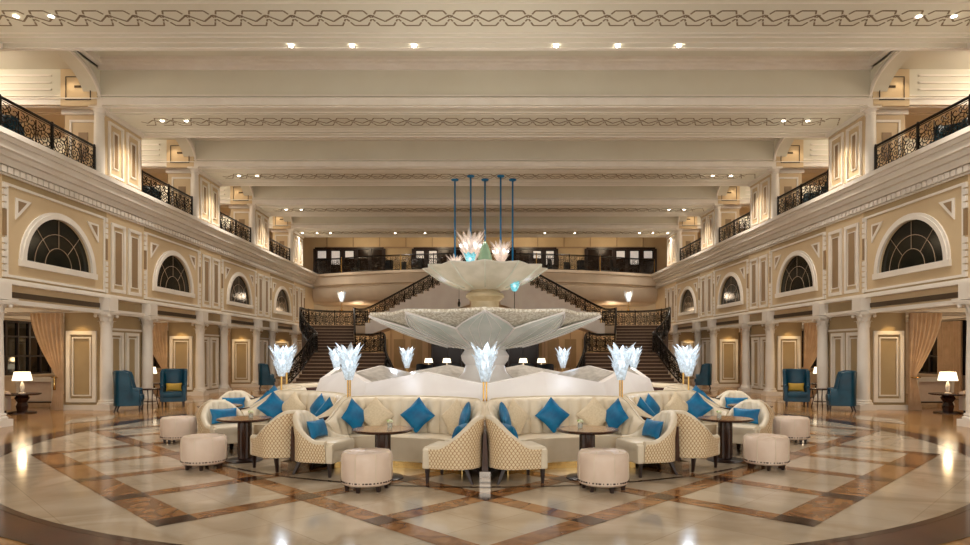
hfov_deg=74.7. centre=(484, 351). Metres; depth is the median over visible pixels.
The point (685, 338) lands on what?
wall pier
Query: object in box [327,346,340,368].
lamp
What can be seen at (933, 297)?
cornice
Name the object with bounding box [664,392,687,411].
throw pillow
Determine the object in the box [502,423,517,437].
throw pillow
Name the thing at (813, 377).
wall
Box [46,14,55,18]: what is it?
ceiling light
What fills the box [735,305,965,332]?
ceiling
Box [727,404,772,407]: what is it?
cocktail table
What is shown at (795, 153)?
wall
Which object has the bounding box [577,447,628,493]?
round ottoman
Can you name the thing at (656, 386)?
curved sofa
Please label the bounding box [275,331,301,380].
wall pier
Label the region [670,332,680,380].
column
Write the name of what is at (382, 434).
cocktail table
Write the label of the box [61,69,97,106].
wall
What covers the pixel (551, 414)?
throw pillow
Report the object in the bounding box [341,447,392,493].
round ottoman
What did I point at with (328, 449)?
tub chair
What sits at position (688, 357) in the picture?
lamp
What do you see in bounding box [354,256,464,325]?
iron railing
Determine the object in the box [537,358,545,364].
table lamp
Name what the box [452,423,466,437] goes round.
throw pillow
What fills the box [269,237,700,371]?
wall
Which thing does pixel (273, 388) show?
throw pillow
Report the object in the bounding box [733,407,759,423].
throw pillow
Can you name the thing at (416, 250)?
door
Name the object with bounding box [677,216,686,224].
wall
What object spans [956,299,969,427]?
column
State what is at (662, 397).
curved sofa
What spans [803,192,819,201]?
chair
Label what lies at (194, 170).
column
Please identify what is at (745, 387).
column
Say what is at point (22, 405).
pedestal table
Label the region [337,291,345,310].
lamp
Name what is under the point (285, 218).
wall
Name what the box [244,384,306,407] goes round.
curved sofa
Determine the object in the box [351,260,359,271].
dining chair
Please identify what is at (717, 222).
column
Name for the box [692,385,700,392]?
throw pillow
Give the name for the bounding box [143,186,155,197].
chair
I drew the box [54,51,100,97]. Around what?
ceiling bracket
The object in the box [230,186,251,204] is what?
wall
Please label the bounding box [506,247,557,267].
door
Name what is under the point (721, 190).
wall
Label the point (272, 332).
column
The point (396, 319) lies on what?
bowl
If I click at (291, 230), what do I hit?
column
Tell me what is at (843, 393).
chair
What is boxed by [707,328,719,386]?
column
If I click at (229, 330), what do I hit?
curtain
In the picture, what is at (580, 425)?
flower vase
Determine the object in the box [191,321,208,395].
column
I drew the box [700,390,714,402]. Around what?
throw pillow
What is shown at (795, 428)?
round ottoman
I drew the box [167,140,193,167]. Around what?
wall
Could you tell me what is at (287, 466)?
divider
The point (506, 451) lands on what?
tub chair
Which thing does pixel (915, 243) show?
window
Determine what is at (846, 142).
pier
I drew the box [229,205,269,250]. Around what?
pier
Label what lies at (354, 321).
iron railing
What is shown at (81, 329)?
wall pier
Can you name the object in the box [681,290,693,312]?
window
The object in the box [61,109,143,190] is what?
pier
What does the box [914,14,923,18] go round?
ceiling light
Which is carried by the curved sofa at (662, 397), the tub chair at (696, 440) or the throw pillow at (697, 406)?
the throw pillow at (697, 406)
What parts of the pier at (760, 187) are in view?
inset panel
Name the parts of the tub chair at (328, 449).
leg, leg, seat, rail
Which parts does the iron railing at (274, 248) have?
scroll panel, rail, scroll panel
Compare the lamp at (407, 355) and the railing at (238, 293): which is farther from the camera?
the railing at (238, 293)
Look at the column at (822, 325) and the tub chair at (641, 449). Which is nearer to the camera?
the tub chair at (641, 449)
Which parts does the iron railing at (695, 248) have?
scroll panel, rail, scroll panel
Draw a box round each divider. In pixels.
[281,416,328,473]
[479,420,490,484]
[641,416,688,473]
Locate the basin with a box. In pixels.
[316,365,653,401]
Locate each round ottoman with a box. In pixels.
[160,415,196,443]
[180,433,226,470]
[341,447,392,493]
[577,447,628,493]
[743,433,789,470]
[773,415,809,443]
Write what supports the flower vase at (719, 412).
on the cocktail table at (725, 423)
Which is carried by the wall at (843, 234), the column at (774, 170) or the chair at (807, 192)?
the column at (774, 170)
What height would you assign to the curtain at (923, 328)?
2.840 m
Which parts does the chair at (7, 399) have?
seat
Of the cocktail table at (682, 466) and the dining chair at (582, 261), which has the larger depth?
the dining chair at (582, 261)
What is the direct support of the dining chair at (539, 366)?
on the floor
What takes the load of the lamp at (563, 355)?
on the divider
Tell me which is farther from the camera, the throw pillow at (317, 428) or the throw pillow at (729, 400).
the throw pillow at (729, 400)
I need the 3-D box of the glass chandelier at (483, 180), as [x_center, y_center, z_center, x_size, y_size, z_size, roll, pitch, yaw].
[0.004,-4.885,26.400,0.803,4.570,0.807,0,0,0]
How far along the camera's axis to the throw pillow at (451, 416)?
9.45 m
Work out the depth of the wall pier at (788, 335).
24.85 m
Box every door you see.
[313,247,385,273]
[412,247,463,267]
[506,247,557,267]
[584,247,656,273]
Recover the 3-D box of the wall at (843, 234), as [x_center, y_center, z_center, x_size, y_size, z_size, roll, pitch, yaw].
[11.120,-3.070,18.448,0.760,3.900,46.305,0,0,0]
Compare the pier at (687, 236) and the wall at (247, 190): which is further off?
the pier at (687, 236)
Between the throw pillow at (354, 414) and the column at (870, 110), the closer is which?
the throw pillow at (354, 414)
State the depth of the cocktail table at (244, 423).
9.86 m
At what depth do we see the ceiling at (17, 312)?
18.85 m
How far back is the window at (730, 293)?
31.24 m
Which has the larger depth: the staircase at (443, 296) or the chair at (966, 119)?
the staircase at (443, 296)
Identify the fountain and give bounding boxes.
[316,241,653,401]
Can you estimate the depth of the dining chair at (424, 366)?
33.49 m
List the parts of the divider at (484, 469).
panel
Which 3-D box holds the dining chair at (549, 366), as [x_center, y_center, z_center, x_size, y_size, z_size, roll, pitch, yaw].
[3.687,1.180,35.643,0.500,1.040,0.590,0,0,-17]
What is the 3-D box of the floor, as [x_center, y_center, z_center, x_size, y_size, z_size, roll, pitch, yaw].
[0.000,1.795,20.000,40.000,0.210,52.000,0,0,0]
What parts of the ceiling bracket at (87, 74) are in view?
arch moulding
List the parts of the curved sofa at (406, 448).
seat, backrest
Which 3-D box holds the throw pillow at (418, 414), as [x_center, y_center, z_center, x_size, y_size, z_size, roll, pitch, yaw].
[-1.043,0.978,9.807,0.579,0.563,0.183,0,0,18]
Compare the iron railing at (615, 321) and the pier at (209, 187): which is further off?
the iron railing at (615, 321)
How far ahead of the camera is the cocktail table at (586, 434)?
8.46 m
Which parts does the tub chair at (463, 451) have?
rail, leg, seat, leg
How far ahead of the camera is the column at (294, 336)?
36.90 m
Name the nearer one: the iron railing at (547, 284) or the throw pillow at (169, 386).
the throw pillow at (169, 386)
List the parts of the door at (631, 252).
pane, pane, lit pane, pane, pane, lit pane, pane, lit pane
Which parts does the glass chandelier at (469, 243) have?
rod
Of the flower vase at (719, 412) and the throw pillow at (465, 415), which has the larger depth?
the flower vase at (719, 412)
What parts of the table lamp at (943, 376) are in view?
lamp shade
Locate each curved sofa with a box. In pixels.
[241,390,346,463]
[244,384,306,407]
[293,382,318,390]
[325,395,484,474]
[485,395,644,474]
[623,390,728,463]
[651,382,677,390]
[663,384,725,407]
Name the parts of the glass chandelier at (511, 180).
rod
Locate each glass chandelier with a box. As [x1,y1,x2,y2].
[446,179,462,261]
[455,175,484,260]
[481,179,488,240]
[489,175,510,261]
[509,179,515,260]
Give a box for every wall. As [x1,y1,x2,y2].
[0,126,317,333]
[4,318,160,398]
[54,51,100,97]
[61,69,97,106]
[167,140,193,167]
[175,138,196,160]
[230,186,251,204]
[241,186,253,198]
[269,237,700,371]
[273,216,290,228]
[283,216,292,224]
[313,269,656,305]
[652,126,969,333]
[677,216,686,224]
[679,216,696,228]
[716,186,728,198]
[718,186,739,204]
[739,318,965,393]
[773,138,794,160]
[776,140,802,167]
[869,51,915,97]
[872,69,908,106]
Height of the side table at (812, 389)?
0.603 m
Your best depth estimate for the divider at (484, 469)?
8.25 m
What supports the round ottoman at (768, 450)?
on the floor
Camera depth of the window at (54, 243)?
16.72 m
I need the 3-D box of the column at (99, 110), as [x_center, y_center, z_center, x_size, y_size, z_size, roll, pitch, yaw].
[-11.300,-6.095,18.600,0.400,2.150,0.400,0,0,0]
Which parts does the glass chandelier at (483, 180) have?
rod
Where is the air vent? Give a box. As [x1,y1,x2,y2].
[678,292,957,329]
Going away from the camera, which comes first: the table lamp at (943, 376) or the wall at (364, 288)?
the table lamp at (943, 376)
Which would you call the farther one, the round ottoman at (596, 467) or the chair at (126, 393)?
the chair at (126, 393)
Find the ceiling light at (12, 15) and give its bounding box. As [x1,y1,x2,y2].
[11,14,20,18]
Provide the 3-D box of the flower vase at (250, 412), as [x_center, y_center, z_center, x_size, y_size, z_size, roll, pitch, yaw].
[-3.661,0.972,9.941,0.073,0.119,0.080,0,0,45]
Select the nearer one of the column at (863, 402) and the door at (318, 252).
the column at (863, 402)
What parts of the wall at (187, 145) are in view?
arch moulding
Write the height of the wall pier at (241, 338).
2.960 m
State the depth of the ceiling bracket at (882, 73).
17.98 m
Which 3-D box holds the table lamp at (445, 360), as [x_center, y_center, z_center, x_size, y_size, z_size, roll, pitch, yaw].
[-2.100,0.650,34.900,0.480,0.600,0.480,0,0,0]
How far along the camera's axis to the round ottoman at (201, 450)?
9.06 m
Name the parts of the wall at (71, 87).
panel moulding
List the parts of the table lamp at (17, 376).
lamp shade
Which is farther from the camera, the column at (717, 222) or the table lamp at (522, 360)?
the table lamp at (522, 360)
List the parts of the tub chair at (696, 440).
leg, leg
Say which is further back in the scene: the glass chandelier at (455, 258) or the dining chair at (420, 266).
the dining chair at (420, 266)
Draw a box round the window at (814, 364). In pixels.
[802,331,816,367]
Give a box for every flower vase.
[248,410,253,417]
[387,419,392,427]
[577,419,583,427]
[716,410,721,417]
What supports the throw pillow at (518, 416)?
on the curved sofa at (563, 448)
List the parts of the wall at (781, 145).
arch moulding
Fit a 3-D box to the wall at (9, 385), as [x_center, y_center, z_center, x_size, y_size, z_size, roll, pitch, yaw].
[-17.290,0.200,19.997,0.420,3.000,49.405,0,0,0]
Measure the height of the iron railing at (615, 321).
2.456 m
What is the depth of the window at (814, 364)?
34.50 m
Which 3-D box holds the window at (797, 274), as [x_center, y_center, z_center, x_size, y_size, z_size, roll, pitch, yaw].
[11.256,-2.845,22.880,0.048,1.251,2.600,0,0,0]
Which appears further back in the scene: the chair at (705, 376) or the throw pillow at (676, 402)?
the chair at (705, 376)
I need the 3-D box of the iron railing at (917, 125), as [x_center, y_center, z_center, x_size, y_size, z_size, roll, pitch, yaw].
[11.320,-5.522,16.605,0.069,1.005,3.657,0,0,0]
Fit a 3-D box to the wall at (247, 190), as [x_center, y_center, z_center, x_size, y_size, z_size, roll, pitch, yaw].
[-11.398,-7.798,29.032,0.505,1.304,3.526,0,0,0]
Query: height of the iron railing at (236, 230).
1.005 m
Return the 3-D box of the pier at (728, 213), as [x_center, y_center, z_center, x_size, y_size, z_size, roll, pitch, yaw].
[11.860,-6.095,32.080,1.320,2.150,2.120,0,0,0]
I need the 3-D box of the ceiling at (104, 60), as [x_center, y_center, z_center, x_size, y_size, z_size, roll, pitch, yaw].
[0.000,-8.420,20.047,35.000,0.460,49.505,0,0,0]
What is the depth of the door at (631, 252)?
44.47 m
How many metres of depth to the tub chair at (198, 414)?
11.09 m
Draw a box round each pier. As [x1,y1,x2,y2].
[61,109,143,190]
[61,311,141,409]
[166,169,221,227]
[168,321,219,395]
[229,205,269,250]
[231,327,268,386]
[271,230,303,266]
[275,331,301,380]
[666,230,698,266]
[668,331,694,380]
[700,205,740,250]
[701,327,739,386]
[748,169,803,227]
[750,321,801,395]
[826,109,908,190]
[828,311,908,409]
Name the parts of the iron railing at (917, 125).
post, scroll panel, post, rail, scroll panel, post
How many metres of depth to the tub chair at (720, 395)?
13.75 m
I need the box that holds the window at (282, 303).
[276,290,288,312]
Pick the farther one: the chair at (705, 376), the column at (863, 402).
the chair at (705, 376)
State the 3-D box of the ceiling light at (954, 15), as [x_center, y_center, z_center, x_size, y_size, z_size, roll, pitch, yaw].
[10.000,-7.152,13.540,0.190,0.011,0.190,0,0,0]
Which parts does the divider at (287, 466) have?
panel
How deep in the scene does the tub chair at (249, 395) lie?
13.75 m
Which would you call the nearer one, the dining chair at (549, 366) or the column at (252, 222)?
the column at (252, 222)
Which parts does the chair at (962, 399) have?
seat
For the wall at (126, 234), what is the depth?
19.48 m
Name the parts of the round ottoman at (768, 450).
nail trim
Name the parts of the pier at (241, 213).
inset panel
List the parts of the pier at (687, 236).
inset panel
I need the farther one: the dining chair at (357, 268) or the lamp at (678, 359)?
the dining chair at (357, 268)
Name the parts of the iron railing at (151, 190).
scroll panel, rail, post, scroll panel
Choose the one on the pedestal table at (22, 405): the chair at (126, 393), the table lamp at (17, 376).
the table lamp at (17, 376)
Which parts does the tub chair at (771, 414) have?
backrest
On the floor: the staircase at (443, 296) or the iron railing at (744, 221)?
the staircase at (443, 296)
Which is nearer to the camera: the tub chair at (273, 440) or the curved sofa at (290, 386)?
the tub chair at (273, 440)
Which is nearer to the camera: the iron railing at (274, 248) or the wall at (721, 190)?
the wall at (721, 190)
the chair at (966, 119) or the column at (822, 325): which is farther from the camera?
the column at (822, 325)
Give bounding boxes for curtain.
[30,313,62,409]
[153,323,167,395]
[228,329,230,386]
[740,329,741,385]
[803,323,816,395]
[908,313,941,409]
[937,321,962,398]
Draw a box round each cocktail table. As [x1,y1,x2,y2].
[197,404,242,407]
[216,415,271,462]
[352,425,413,480]
[556,425,617,480]
[698,415,753,462]
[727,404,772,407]
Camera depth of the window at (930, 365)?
24.39 m
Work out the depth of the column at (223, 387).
26.90 m
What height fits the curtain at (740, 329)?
2.840 m
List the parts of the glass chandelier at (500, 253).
rod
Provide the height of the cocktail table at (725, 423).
0.668 m
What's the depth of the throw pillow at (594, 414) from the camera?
9.79 m
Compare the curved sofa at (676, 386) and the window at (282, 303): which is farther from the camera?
the window at (282, 303)
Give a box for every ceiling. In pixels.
[0,51,969,140]
[4,305,234,328]
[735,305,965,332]
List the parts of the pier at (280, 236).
inset panel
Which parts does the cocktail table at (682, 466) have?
panel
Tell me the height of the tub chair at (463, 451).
0.870 m
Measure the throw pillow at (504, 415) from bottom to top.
0.563 m
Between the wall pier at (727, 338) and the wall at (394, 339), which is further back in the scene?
the wall at (394, 339)
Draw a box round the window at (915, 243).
[881,220,942,272]
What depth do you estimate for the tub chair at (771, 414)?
11.09 m
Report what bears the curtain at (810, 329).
hanging from the ceiling at (948, 312)
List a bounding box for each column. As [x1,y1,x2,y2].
[0,299,13,427]
[88,105,109,173]
[93,311,119,410]
[139,316,158,403]
[187,166,201,217]
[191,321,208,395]
[218,324,231,391]
[247,204,257,244]
[250,328,262,386]
[268,329,277,384]
[287,228,294,261]
[289,332,299,380]
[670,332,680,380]
[675,228,682,261]
[692,329,701,384]
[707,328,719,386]
[712,204,722,244]
[738,324,751,391]
[761,321,778,395]
[768,166,782,217]
[811,316,830,403]
[850,311,876,410]
[860,105,881,173]
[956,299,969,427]
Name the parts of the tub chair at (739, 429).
rail, backrest, seat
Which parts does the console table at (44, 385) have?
leg, panel, leg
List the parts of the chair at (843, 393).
seat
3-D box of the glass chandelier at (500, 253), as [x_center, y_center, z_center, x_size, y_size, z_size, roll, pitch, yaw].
[0.645,-5.335,25.850,0.948,3.670,0.953,0,0,0]
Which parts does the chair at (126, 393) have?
seat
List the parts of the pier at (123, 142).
inset panel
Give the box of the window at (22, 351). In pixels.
[3,320,50,374]
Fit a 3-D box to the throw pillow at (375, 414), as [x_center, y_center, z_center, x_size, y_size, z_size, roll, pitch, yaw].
[-1.692,0.978,9.837,0.579,0.563,0.183,0,0,-16]
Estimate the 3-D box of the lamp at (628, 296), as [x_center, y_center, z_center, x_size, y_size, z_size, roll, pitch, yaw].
[8.430,-3.015,37.280,0.628,1.190,0.638,0,0,0]
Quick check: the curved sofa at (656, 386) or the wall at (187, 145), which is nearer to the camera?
the curved sofa at (656, 386)
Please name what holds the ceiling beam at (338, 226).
attached to the ceiling at (104, 60)
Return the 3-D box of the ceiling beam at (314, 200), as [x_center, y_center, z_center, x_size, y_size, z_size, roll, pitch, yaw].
[0.000,-7.795,32.080,34.800,1.310,2.900,0,0,0]
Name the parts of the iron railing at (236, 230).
scroll panel, rail, scroll panel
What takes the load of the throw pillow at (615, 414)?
on the curved sofa at (563, 448)
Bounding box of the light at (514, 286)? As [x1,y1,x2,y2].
[510,281,519,308]
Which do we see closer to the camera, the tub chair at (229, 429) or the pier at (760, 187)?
the tub chair at (229, 429)
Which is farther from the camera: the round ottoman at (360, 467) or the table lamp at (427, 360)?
the table lamp at (427, 360)
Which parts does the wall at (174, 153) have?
panel moulding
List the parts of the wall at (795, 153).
panel moulding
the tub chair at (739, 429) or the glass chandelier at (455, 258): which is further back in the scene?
the glass chandelier at (455, 258)
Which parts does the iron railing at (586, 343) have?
scroll panel, scroll panel, scroll panel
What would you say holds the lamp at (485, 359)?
on the divider at (484, 469)
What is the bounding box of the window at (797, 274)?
[781,256,812,292]
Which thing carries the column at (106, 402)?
on the floor
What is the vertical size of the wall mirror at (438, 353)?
3.240 m
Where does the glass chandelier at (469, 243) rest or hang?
hanging from the ceiling beam at (277, 163)
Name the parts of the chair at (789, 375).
seat frame, seat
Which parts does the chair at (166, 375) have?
seat, seat frame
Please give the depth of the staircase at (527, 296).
33.76 m
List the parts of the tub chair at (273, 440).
leg, leg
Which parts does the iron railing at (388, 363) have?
scroll panel, scroll panel, scroll panel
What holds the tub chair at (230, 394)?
on the floor
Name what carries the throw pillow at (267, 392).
on the curved sofa at (290, 386)
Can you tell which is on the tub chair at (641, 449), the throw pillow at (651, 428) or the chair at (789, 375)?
the throw pillow at (651, 428)
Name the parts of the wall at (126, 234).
panel moulding, inset panel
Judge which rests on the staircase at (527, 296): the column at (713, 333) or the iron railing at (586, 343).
the iron railing at (586, 343)
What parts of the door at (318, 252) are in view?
pane, lit pane, pane, lit pane, pane, lit pane, pane, pane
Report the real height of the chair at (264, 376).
1.170 m
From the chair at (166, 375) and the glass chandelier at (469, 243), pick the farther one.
the glass chandelier at (469, 243)
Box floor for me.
[0,377,969,544]
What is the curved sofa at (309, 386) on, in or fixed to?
on the floor
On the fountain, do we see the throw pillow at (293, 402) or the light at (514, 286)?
the light at (514, 286)
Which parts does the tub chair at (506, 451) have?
leg, seat, leg, rail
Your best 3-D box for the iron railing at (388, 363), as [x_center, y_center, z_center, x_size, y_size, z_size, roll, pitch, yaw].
[-5.062,0.311,30.896,0.914,2.678,4.159,0,0,-36]
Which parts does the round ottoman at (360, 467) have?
nail trim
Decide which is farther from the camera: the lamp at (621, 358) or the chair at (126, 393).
the chair at (126, 393)
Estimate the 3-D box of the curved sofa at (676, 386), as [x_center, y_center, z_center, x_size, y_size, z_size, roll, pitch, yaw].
[4.137,1.193,12.591,1.176,1.014,2.430,0,0,15]
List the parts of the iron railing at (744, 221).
scroll panel, rail, scroll panel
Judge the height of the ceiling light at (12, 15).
0.011 m
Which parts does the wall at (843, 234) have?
panel moulding, inset panel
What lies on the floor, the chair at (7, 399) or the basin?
the chair at (7, 399)
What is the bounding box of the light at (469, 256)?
[464,252,475,261]
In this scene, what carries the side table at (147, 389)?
on the floor
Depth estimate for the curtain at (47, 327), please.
18.58 m
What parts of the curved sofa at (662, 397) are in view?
backrest, seat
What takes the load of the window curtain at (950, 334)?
hanging from the wall at (813, 377)
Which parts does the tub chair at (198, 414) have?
backrest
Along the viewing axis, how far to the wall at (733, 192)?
30.66 m
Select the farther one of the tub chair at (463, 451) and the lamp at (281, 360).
the lamp at (281, 360)
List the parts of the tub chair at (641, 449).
rail, seat, leg, leg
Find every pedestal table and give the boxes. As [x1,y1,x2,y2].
[4,392,41,413]
[928,392,965,413]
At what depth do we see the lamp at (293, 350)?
13.67 m
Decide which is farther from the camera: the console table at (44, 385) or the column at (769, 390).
the column at (769, 390)
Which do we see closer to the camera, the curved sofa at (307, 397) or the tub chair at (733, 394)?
the curved sofa at (307, 397)
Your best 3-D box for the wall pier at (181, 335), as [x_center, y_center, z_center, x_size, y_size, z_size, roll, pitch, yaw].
[-11.840,0.220,25.950,1.240,2.960,2.320,0,0,0]
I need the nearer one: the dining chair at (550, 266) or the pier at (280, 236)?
the pier at (280, 236)
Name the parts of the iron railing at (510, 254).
scroll panel, scroll panel, scroll panel, scroll panel, scroll panel, rail, rail, scroll panel, scroll panel, scroll panel, scroll panel, scroll panel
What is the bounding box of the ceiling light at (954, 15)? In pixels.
[949,14,958,18]
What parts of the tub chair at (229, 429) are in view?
seat, backrest, rail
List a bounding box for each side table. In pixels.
[141,388,160,408]
[809,388,828,408]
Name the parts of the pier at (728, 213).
inset panel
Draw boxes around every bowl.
[370,307,599,348]
[374,311,595,327]
[423,259,546,290]
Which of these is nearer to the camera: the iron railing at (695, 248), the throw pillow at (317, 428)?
the throw pillow at (317, 428)
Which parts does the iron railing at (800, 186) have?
scroll panel, rail, scroll panel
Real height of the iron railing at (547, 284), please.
4.410 m
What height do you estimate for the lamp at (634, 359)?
1.062 m
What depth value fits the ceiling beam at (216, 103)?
18.46 m
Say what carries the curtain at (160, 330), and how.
hanging from the ceiling at (17, 312)
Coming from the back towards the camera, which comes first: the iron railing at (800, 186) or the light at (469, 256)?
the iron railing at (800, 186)
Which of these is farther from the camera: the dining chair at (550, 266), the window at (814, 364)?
the dining chair at (550, 266)
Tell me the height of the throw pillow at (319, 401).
0.563 m
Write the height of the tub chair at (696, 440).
0.870 m
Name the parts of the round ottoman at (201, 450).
nail trim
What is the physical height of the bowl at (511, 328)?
0.748 m
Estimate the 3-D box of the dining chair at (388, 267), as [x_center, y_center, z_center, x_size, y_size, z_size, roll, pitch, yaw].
[-6.300,-5.540,41.645,0.500,1.040,0.590,0,0,0]
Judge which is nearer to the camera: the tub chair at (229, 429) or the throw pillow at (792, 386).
the tub chair at (229, 429)
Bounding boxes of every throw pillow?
[166,383,181,390]
[210,407,236,423]
[222,397,244,407]
[255,390,269,402]
[257,392,283,418]
[269,385,277,392]
[282,392,305,411]
[306,418,327,438]
[310,393,324,414]
[315,397,332,416]
[341,398,364,427]
[364,397,393,425]
[400,397,434,432]
[441,399,461,434]
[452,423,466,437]
[458,402,470,425]
[499,402,511,425]
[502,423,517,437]
[508,399,528,434]
[535,397,569,432]
[576,397,605,425]
[605,398,628,427]
[637,397,654,416]
[642,418,663,438]
[645,393,659,414]
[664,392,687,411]
[686,392,712,418]
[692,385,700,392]
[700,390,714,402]
[725,397,747,407]
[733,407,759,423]
[788,383,803,390]
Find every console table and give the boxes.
[15,377,55,405]
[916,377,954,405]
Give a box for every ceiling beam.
[0,0,969,50]
[0,69,969,137]
[43,140,926,185]
[155,186,822,215]
[220,216,749,236]
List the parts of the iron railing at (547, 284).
scroll panel, scroll panel, scroll panel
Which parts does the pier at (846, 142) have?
inset panel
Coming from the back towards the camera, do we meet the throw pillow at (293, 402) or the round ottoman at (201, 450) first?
the throw pillow at (293, 402)
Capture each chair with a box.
[2,115,30,139]
[4,389,10,412]
[113,370,144,411]
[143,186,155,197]
[159,369,187,406]
[196,399,229,445]
[201,400,253,448]
[218,391,249,406]
[233,390,253,397]
[250,410,298,472]
[258,363,275,388]
[292,410,353,477]
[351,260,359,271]
[385,260,392,269]
[412,259,421,269]
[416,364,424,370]
[422,415,484,484]
[423,365,431,368]
[485,415,547,484]
[538,365,546,368]
[545,364,553,370]
[548,259,557,269]
[577,260,584,269]
[616,410,677,477]
[671,410,719,472]
[694,363,711,388]
[716,390,736,397]
[716,400,768,448]
[720,391,751,406]
[740,399,773,445]
[782,369,810,406]
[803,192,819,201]
[825,370,856,411]
[930,117,967,143]
[959,389,965,412]
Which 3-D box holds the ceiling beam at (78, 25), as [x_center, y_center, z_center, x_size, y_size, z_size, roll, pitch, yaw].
[0.000,-7.795,13.690,34.800,1.310,2.900,0,0,0]
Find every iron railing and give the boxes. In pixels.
[0,94,95,169]
[142,170,192,214]
[220,212,250,241]
[269,238,289,260]
[315,253,654,273]
[353,307,355,342]
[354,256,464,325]
[355,332,393,367]
[505,257,615,325]
[576,332,614,367]
[614,307,616,341]
[680,238,700,260]
[719,212,749,241]
[777,170,827,214]
[874,94,969,169]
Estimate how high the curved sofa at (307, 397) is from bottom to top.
1.014 m
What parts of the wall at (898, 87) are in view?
panel moulding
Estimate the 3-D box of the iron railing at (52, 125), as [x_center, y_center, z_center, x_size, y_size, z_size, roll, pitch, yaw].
[-11.320,-5.522,16.605,0.069,1.005,3.657,0,0,0]
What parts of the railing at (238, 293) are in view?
scroll panel, rail, scroll panel, scroll panel, scroll panel, scroll panel, iron railing, rail, scroll panel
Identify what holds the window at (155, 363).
in the wall at (9, 385)
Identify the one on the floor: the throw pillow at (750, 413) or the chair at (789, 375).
the chair at (789, 375)
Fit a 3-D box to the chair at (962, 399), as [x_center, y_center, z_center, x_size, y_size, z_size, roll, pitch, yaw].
[13.548,1.290,17.299,0.755,0.820,0.850,0,0,-29]
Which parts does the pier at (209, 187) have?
inset panel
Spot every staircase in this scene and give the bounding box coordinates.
[292,282,469,382]
[500,282,677,382]
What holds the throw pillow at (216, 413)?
on the tub chair at (229, 429)
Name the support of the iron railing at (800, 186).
on the wall at (843, 234)
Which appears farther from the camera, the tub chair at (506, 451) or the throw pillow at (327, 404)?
the throw pillow at (327, 404)
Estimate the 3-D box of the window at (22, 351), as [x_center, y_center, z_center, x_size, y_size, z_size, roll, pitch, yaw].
[-17.280,-0.150,22.880,0.080,2.000,4.820,0,0,0]
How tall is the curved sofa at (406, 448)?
1.014 m
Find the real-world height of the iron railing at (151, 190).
1.005 m
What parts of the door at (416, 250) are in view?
pane, lit pane, lit pane, pane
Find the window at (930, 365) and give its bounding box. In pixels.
[919,320,966,374]
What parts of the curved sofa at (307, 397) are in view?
seat, backrest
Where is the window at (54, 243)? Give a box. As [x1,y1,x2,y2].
[27,220,88,272]
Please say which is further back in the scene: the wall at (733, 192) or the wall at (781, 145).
the wall at (733, 192)
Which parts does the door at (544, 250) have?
pane, pane, lit pane, pane, lit pane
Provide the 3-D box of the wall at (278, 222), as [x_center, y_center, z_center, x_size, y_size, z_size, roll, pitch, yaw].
[-11.775,-7.665,36.810,1.050,1.070,0.080,0,0,0]
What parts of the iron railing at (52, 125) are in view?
post, scroll panel, rail, post, scroll panel, post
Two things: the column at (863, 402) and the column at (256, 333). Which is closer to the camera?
the column at (863, 402)
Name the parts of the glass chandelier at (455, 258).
rod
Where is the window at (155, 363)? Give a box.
[153,355,160,367]
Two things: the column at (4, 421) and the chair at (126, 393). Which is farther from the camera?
the chair at (126, 393)
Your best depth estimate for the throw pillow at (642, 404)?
9.86 m
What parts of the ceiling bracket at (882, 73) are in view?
arch moulding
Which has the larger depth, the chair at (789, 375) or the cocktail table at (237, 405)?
the chair at (789, 375)
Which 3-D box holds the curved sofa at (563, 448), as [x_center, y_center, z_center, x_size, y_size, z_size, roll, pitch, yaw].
[1.109,1.193,9.563,2.430,1.014,1.176,0,0,-15]
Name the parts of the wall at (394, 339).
inset panel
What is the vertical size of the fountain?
4.100 m
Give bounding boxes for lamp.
[12,372,32,393]
[270,344,293,389]
[277,345,296,383]
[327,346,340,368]
[335,343,362,397]
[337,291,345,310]
[399,347,414,371]
[424,358,432,364]
[442,358,450,364]
[471,342,498,400]
[519,358,527,364]
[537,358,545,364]
[555,346,571,371]
[607,343,634,397]
[624,291,632,310]
[625,346,641,368]
[673,345,693,383]
[676,343,700,389]
[937,372,957,393]
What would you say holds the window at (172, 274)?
in the wall at (126, 234)
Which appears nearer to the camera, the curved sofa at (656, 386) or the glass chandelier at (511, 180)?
the curved sofa at (656, 386)
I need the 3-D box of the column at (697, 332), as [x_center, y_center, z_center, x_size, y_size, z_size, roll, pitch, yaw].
[11.120,0.260,33.180,0.587,2.880,0.587,0,0,0]
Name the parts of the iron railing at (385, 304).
scroll panel, scroll panel, scroll panel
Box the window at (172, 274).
[157,256,188,292]
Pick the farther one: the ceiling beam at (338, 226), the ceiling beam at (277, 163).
the ceiling beam at (338, 226)
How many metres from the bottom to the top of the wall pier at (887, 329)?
2.960 m
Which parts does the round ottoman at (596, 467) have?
nail trim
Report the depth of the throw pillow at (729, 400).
13.34 m
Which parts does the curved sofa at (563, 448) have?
backrest, seat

